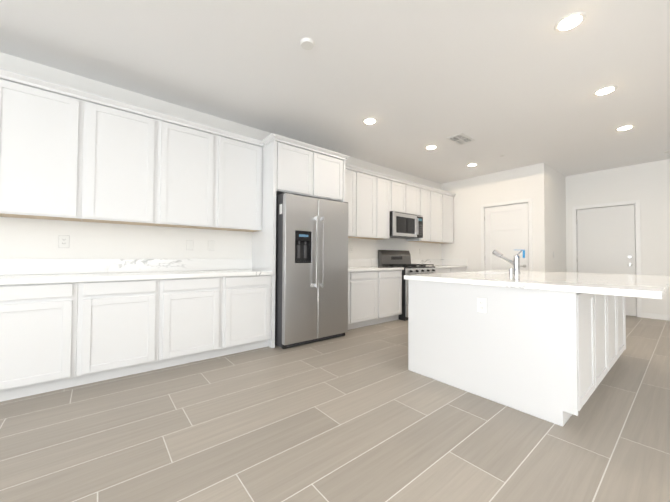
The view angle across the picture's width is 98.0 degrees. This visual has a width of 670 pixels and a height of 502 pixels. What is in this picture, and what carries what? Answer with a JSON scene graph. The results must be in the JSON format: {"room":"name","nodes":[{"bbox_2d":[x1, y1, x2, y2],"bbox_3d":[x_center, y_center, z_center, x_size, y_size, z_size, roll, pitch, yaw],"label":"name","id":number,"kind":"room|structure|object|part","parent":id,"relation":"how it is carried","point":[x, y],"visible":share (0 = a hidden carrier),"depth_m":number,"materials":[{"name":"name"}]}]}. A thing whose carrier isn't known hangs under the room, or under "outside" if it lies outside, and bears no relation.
{"room":"kitchen","nodes":[
{"label":"kitchen","id":0,"kind":"room"},
{"bbox_2d":[0,72,83,221],"bbox_3d":[-2.592,-0.840,2.554,0.580,1.092,0.327,1,-2,-39],"label":"upper cabinet","id":1,"kind":"object","parent":0,"relation":"attached to","point":[69,154],"depth_m":2.45,"materials":[{"name":"white paint"}]},
{"bbox_2d":[84,96,159,225],"bbox_3d":[-2.143,-0.831,2.920,0.580,1.092,0.327,1,-2,-39],"label":"upper cabinet","id":2,"kind":"object","parent":0,"relation":"attached to","point":[122,145],"depth_m":2.79,"materials":[{"name":"white paint"}]},
{"bbox_2d":[0,260,251,275],"bbox_3d":[-2.482,0.147,2.826,3.510,0.141,0.020,1,-2,-39],"label":"backsplash","id":3,"kind":"structure","parent":0,"relation":"attached to","point":[7,267],"depth_m":2.98,"materials":[{"name":"white stone"}]},
{"bbox_2d":[156,116,219,229],"bbox_3d":[-1.694,-0.821,3.287,0.580,1.092,0.327,1,-2,-39],"label":"upper cabinet","id":4,"kind":"object","parent":0,"relation":"attached to","point":[189,153],"depth_m":3.16,"materials":[{"name":"white paint"}]},
{"bbox_2d":[0,52,440,258],"bbox_3d":[-1.407,-0.268,3.792,13.400,2.850,0.100,1,-2,-39],"label":"wall","id":5,"kind":"structure","parent":0,"point":[24,238],"depth_m":3.13,"materials":[{"name":"white paint"}]},
{"bbox_2d":[58,235,69,247],"bbox_3d":[-2.575,-0.090,2.766,0.075,0.119,0.007,1,-2,-39],"label":"outlet","id":6,"kind":"object","parent":5,"relation":"attached to","point":[63,241],"visible":1,"depth_m":2.76,"materials":[{"name":"white plastic"}]},
{"bbox_2d":[187,240,193,249],"bbox_3d":[-1.722,-0.071,3.461,0.075,0.119,0.008,1,-2,-39],"label":"light switch","id":7,"kind":"object","parent":5,"relation":"attached to","point":[190,244],"visible":1,"depth_m":3.46,"materials":[{"name":"white plastic"}]},
{"bbox_2d":[208,241,213,249],"bbox_3d":[-1.536,-0.067,3.613,0.075,0.119,0.008,1,-2,-39],"label":"light switch","id":8,"kind":"object","parent":5,"relation":"attached to","point":[210,245],"visible":1,"depth_m":3.61,"materials":[{"name":"white plastic"}]},
{"bbox_2d":[212,132,263,231],"bbox_3d":[-1.245,-0.811,3.653,0.579,1.092,0.327,1,-2,-39],"label":"upper cabinet","id":9,"kind":"object","parent":0,"relation":"attached to","point":[239,174],"depth_m":3.52,"materials":[{"name":"white paint"}]},
{"bbox_2d":[0,315,669,501],"bbox_3d":[0.894,1.161,0.934,13.400,0.100,7.400,1,-2,-39],"label":"floor","id":10,"kind":"structure","parent":0,"point":[362,414],"depth_m":1.77,"materials":[{"name":"brown tile"}]},
{"bbox_2d":[0,284,79,401],"bbox_3d":[-2.512,0.687,2.414,0.580,0.873,0.607,1,-2,-39],"label":"base cabinet","id":11,"kind":"object","parent":10,"relation":"on","point":[40,323],"depth_m":2.23,"materials":[{"name":"white paint"}]},
{"bbox_2d":[0,268,271,283],"bbox_3d":[-2.289,0.235,2.587,3.510,0.040,0.632,1,-2,-39],"label":"countertop","id":12,"kind":"structure","parent":11,"relation":"on","point":[57,277],"depth_m":2.68,"materials":[{"name":"white stone"}]},
{"bbox_2d":[76,280,163,385],"bbox_3d":[-2.063,0.697,2.781,0.580,0.873,0.607,1,-2,-39],"label":"base cabinet","id":13,"kind":"object","parent":10,"relation":"on","point":[120,319],"depth_m":2.55,"materials":[{"name":"white paint"}]},
{"bbox_2d":[160,276,223,368],"bbox_3d":[-1.613,0.707,3.147,0.580,0.873,0.607,1,-2,-39],"label":"base cabinet","id":14,"kind":"object","parent":10,"relation":"on","point":[191,311],"depth_m":2.92,"materials":[{"name":"white paint"}]},
{"bbox_2d":[224,272,272,354],"bbox_3d":[-1.164,0.717,3.514,0.579,0.873,0.607,1,-2,-39],"label":"base cabinet","id":15,"kind":"object","parent":10,"relation":"on","point":[247,299],"depth_m":3.28,"materials":[{"name":"white paint"}]},
{"bbox_2d":[252,133,349,347],"bbox_3d":[-0.474,-0.107,4.061,1.240,2.550,0.652,1,-2,-39],"label":"enclosure","id":16,"kind":"object","parent":10,"relation":"on","point":[293,166],"visible":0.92,"depth_m":3.70,"materials":[{"name":"white paint"}]},
{"bbox_2d":[275,192,347,348],"bbox_3d":[-0.414,0.244,3.970,0.990,1.845,0.807,1,-2,-39],"label":"refrigerator","id":17,"kind":"object","parent":10,"relation":"on","point":[311,291],"visible":0.94,"depth_m":3.62,"materials":[{"name":"grey metal"}]},
{"bbox_3d":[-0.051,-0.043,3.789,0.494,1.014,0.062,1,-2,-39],"label":"handle","id":18,"kind":"part","parent":17,"relation":"part of","materials":[{"name":"silver metal"}]},
{"bbox_2d":[348,272,380,329],"bbox_3d":[0.227,0.747,4.649,0.705,0.873,0.607,1,-2,-39],"label":"base cabinet","id":19,"kind":"object","parent":10,"relation":"on","point":[364,288],"depth_m":4.45,"materials":[{"name":"white paint"}]},
{"bbox_2d":[348,268,400,271],"bbox_3d":[0.477,0.296,4.844,1.326,0.040,0.632,1,-2,-39],"label":"countertop","id":20,"kind":"structure","parent":19,"relation":"on","point":[349,269],"depth_m":4.57,"materials":[{"name":"white stone"}]},
{"bbox_2d":[381,268,403,322],"bbox_3d":[0.739,0.758,5.067,0.619,0.873,0.607,1,-2,-39],"label":"base cabinet","id":21,"kind":"object","parent":10,"relation":"on","point":[391,282],"depth_m":4.85,"materials":[{"name":"white paint"}]},
{"bbox_2d":[378,250,435,320],"bbox_3d":[1.387,0.594,5.486,0.894,1.225,0.728,1,-2,-39],"label":"range","id":22,"kind":"object","parent":10,"relation":"on","point":[393,258],"visible":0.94,"depth_m":5.43,"materials":[{"name":"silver metal"}]},
{"bbox_2d":[434,268,452,272],"bbox_3d":[1.943,0.785,6.049,0.671,0.873,0.607,1,-2,-39],"label":"base cabinet","id":23,"kind":"object","parent":10,"relation":"on","point":[438,270],"depth_m":5.88,"materials":[{"name":"white paint"}]},
{"bbox_2d":[418,264,467,267],"bbox_3d":[2.212,0.334,6.260,1.343,0.040,0.632,1,-2,-39],"label":"countertop","id":24,"kind":"structure","parent":23,"relation":"on","point":[436,265],"depth_m":6.33,"materials":[{"name":"white stone"}]},
{"bbox_2d":[453,268,465,271],"bbox_3d":[2.463,0.796,6.473,0.670,0.873,0.607,1,-2,-39],"label":"base cabinet","id":25,"kind":"object","parent":10,"relation":"on","point":[454,269],"depth_m":6.26,"materials":[{"name":"white paint"}]},
{"bbox_2d":[404,278,625,426],"bbox_3d":[1.926,0.723,2.998,2.127,0.872,1.300,1,-2,-39],"label":"kitchen island","id":26,"kind":"object","parent":10,"relation":"on","point":[548,346],"depth_m":2.18,"materials":[{"name":"white paint"}]},
{"bbox_2d":[404,270,669,297],"bbox_3d":[2.045,0.264,2.877,2.190,0.040,1.670,1,-2,-39],"label":"island countertop","id":27,"kind":"structure","parent":26,"relation":"on","point":[618,285],"depth_m":2.25,"materials":[{"name":"white stone"}]},
{"bbox_2d":[492,250,523,273],"bbox_3d":[1.963,0.118,3.359,0.189,0.269,0.319,1,-2,-39],"label":"faucet","id":28,"kind":"object","parent":27,"relation":"on","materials":[{"name":"silver metal"}]},
{"bbox_2d":[0,0,669,183],"bbox_3d":[0.909,-1.788,0.995,13.400,0.100,7.400,1,-2,-39],"label":"ceiling","id":29,"kind":"structure","parent":0,"point":[517,83],"depth_m":2.72,"materials":[{"name":"white paint"}]},
{"bbox_2d":[300,38,314,49],"bbox_3d":[-0.228,-1.704,2.402,0.120,0.022,0.120,1,-2,-39],"label":"smoke detector","id":30,"kind":"object","parent":29,"relation":"attached to","point":[307,43],"visible":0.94,"depth_m":2.38,"materials":[{"name":"white plastic"}]},
{"bbox_2d":[362,117,376,124],"bbox_3d":[0.450,-1.679,3.769,0.190,0.008,0.190,1,-2,-39],"label":"recessed light","id":31,"kind":"object","parent":29,"relation":"in","point":[369,120],"visible":1,"depth_m":3.74,"materials":[{"name":"white plastic"}]},
{"bbox_2d":[425,145,436,149],"bbox_3d":[1.535,-1.655,4.654,0.190,0.008,0.190,1,-2,-39],"label":"recessed light","id":32,"kind":"object","parent":29,"relation":"in","point":[429,147],"visible":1,"depth_m":4.64,"materials":[{"name":"white plastic"}]},
{"bbox_2d":[446,133,474,144],"bbox_3d":[1.872,-1.660,4.335,0.400,0.008,0.240,1,-2,-39],"label":"ceiling vent","id":33,"kind":"object","parent":29,"relation":"in","point":[460,139],"visible":1,"depth_m":4.32,"materials":[{"name":"white plastic"}]},
{"bbox_2d":[554,11,586,31],"bbox_3d":[1.753,-1.705,2.173,0.190,0.008,0.190,1,-2,-39],"label":"recessed light","id":34,"kind":"object","parent":29,"relation":"in","point":[570,21],"visible":1,"depth_m":2.16,"materials":[{"name":"white plastic"}]},
{"bbox_2d":[593,85,617,95],"bbox_3d":[2.837,-1.681,3.058,0.190,0.008,0.190,1,-2,-39],"label":"recessed light","id":35,"kind":"object","parent":29,"relation":"in","point":[605,90],"visible":1,"depth_m":3.04,"materials":[{"name":"white plastic"}]},
{"bbox_2d":[615,125,633,130],"bbox_3d":[3.907,-1.658,3.930,0.190,0.008,0.190,1,-2,-39],"label":"recessed light","id":36,"kind":"object","parent":29,"relation":"in","point":[625,127],"visible":1,"depth_m":3.92,"materials":[{"name":"white plastic"}]},
{"bbox_2d":[345,164,360,237],"bbox_3d":[0.084,-0.782,4.738,0.545,1.092,0.327,1,-2,-39],"label":"upper cabinet","id":37,"kind":"object","parent":0,"relation":"attached to","point":[353,175],"depth_m":4.71,"materials":[{"name":"white paint"}]},
{"bbox_2d":[357,172,376,239],"bbox_3d":[0.396,-0.775,4.993,0.545,1.092,0.327,1,-2,-39],"label":"upper cabinet","id":38,"kind":"object","parent":0,"relation":"attached to","point":[373,199],"depth_m":4.94,"materials":[{"name":"white paint"}]},
{"bbox_2d":[377,176,392,239],"bbox_3d":[0.755,-0.767,5.285,0.380,1.092,0.327,1,-2,-39],"label":"upper cabinet","id":39,"kind":"object","parent":0,"relation":"attached to","point":[384,183],"depth_m":5.18,"materials":[{"name":"white paint"}]},
{"bbox_2d":[393,180,408,212],"bbox_3d":[1.105,-1.012,5.575,0.520,0.587,0.327,1,-2,-39],"label":"upper cabinet","id":40,"kind":"object","parent":0,"relation":"attached to","point":[400,189],"depth_m":5.48,"materials":[{"name":"white paint"}]},
{"bbox_2d":[390,211,422,238],"bbox_3d":[1.289,-0.489,5.636,0.894,0.447,0.452,1,-2,-39],"label":"microwave","id":41,"kind":"object","parent":40,"relation":"attached to","point":[403,225],"visible":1,"depth_m":5.45,"materials":[{"name":"silver metal"}]},
{"bbox_2d":[409,184,420,214],"bbox_3d":[1.398,-1.005,5.814,0.521,0.587,0.327,1,-2,-39],"label":"upper cabinet","id":42,"kind":"object","parent":0,"relation":"attached to","point":[414,189],"depth_m":5.76,"materials":[{"name":"white paint"}]},
{"bbox_2d":[406,188,432,242],"bbox_3d":[1.743,-0.745,6.091,0.369,1.092,0.327,1,-2,-39],"label":"upper cabinet","id":43,"kind":"object","parent":0,"relation":"attached to","point":[426,193],"depth_m":6.03,"materials":[{"name":"white paint"}]},
{"bbox_2d":[433,188,444,243],"bbox_3d":[2.099,-0.737,6.382,0.551,1.092,0.327,1,-2,-39],"label":"upper cabinet","id":44,"kind":"object","parent":0,"relation":"attached to","point":[438,197],"depth_m":6.30,"materials":[{"name":"white paint"}]},
{"bbox_2d":[441,163,546,271],"bbox_3d":[3.230,-0.195,6.175,0.100,2.850,2.070,1,-2,-39],"label":"wall","id":45,"kind":"structure","parent":0,"point":[472,196],"depth_m":6.15,"materials":[{"name":"white paint"}]},
{"bbox_2d":[348,260,440,267],"bbox_3d":[1.155,0.227,5.794,3.575,0.141,0.020,1,-2,-39],"label":"backsplash","id":46,"kind":"structure","parent":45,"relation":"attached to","point":[351,263],"depth_m":5.32,"materials":[{"name":"white stone"}]},
{"bbox_2d":[445,192,452,242],"bbox_3d":[2.416,-0.731,6.641,0.551,1.092,0.327,1,-2,-39],"label":"upper cabinet","id":47,"kind":"object","parent":45,"relation":"attached to","point":[448,195],"depth_m":6.56,"materials":[{"name":"white paint"}]},
{"bbox_2d":[441,260,467,263],"bbox_3d":[2.732,0.254,6.673,0.019,0.141,0.612,1,-2,-39],"label":"backsplash","id":48,"kind":"structure","parent":45,"relation":"attached to","point":[442,261],"depth_m":6.66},
{"bbox_2d":[484,203,528,270],"bbox_3d":[3.422,0.150,5.856,0.095,2.138,0.812,1,-2,-39],"label":"pantry door","id":49,"kind":"structure","parent":45,"relation":"in","point":[506,232],"depth_m":5.86,"materials":[{"name":"white paint"}]},
{"bbox_2d":[481,198,532,270],"bbox_3d":[3.456,0.116,5.877,0.116,2.220,0.950,1,-2,-39],"label":"door frame","id":50,"kind":"structure","parent":45,"relation":"attached to","point":[513,202],"depth_m":5.79,"materials":[{"name":"white wood"}]},
{"bbox_2d":[546,164,565,271],"bbox_3d":[4.415,-0.195,5.871,1.350,2.850,0.100,1,-2,-39],"label":"wall","id":51,"kind":"structure","parent":0,"point":[555,212],"depth_m":5.80,"materials":[{"name":"white paint"}]},
{"bbox_2d":[565,159,669,314],"bbox_3d":[6.598,-0.214,4.342,0.100,2.850,5.230,1,-2,-39],"label":"wall","id":52,"kind":"structure","parent":0,"point":[647,185],"depth_m":5.37,"materials":[{"name":"white paint"}]},
{"bbox_2d":[576,205,636,315],"bbox_3d":[5.347,0.178,5.782,0.117,2.098,0.862,1,-2,-39],"label":"door","id":53,"kind":"structure","parent":52,"relation":"in","point":[605,240],"depth_m":5.75,"materials":[{"name":"white paint"}]},
{"bbox_2d":[572,200,641,317],"bbox_3d":[5.386,0.144,5.806,0.116,2.180,1.000,1,-2,-39],"label":"door frame","id":54,"kind":"structure","parent":52,"relation":"attached to","point":[636,203],"depth_m":5.50,"materials":[{"name":"white wood"}]},
{"bbox_2d":[642,312,669,320],"bbox_3d":[6.919,1.152,3.820,0.016,0.100,3.990,1,-2,-39],"label":"baseboard","id":55,"kind":"structure","parent":52,"relation":"attached to","point":[655,316],"depth_m":5.22,"materials":[{"name":"white wood"}]}
]}

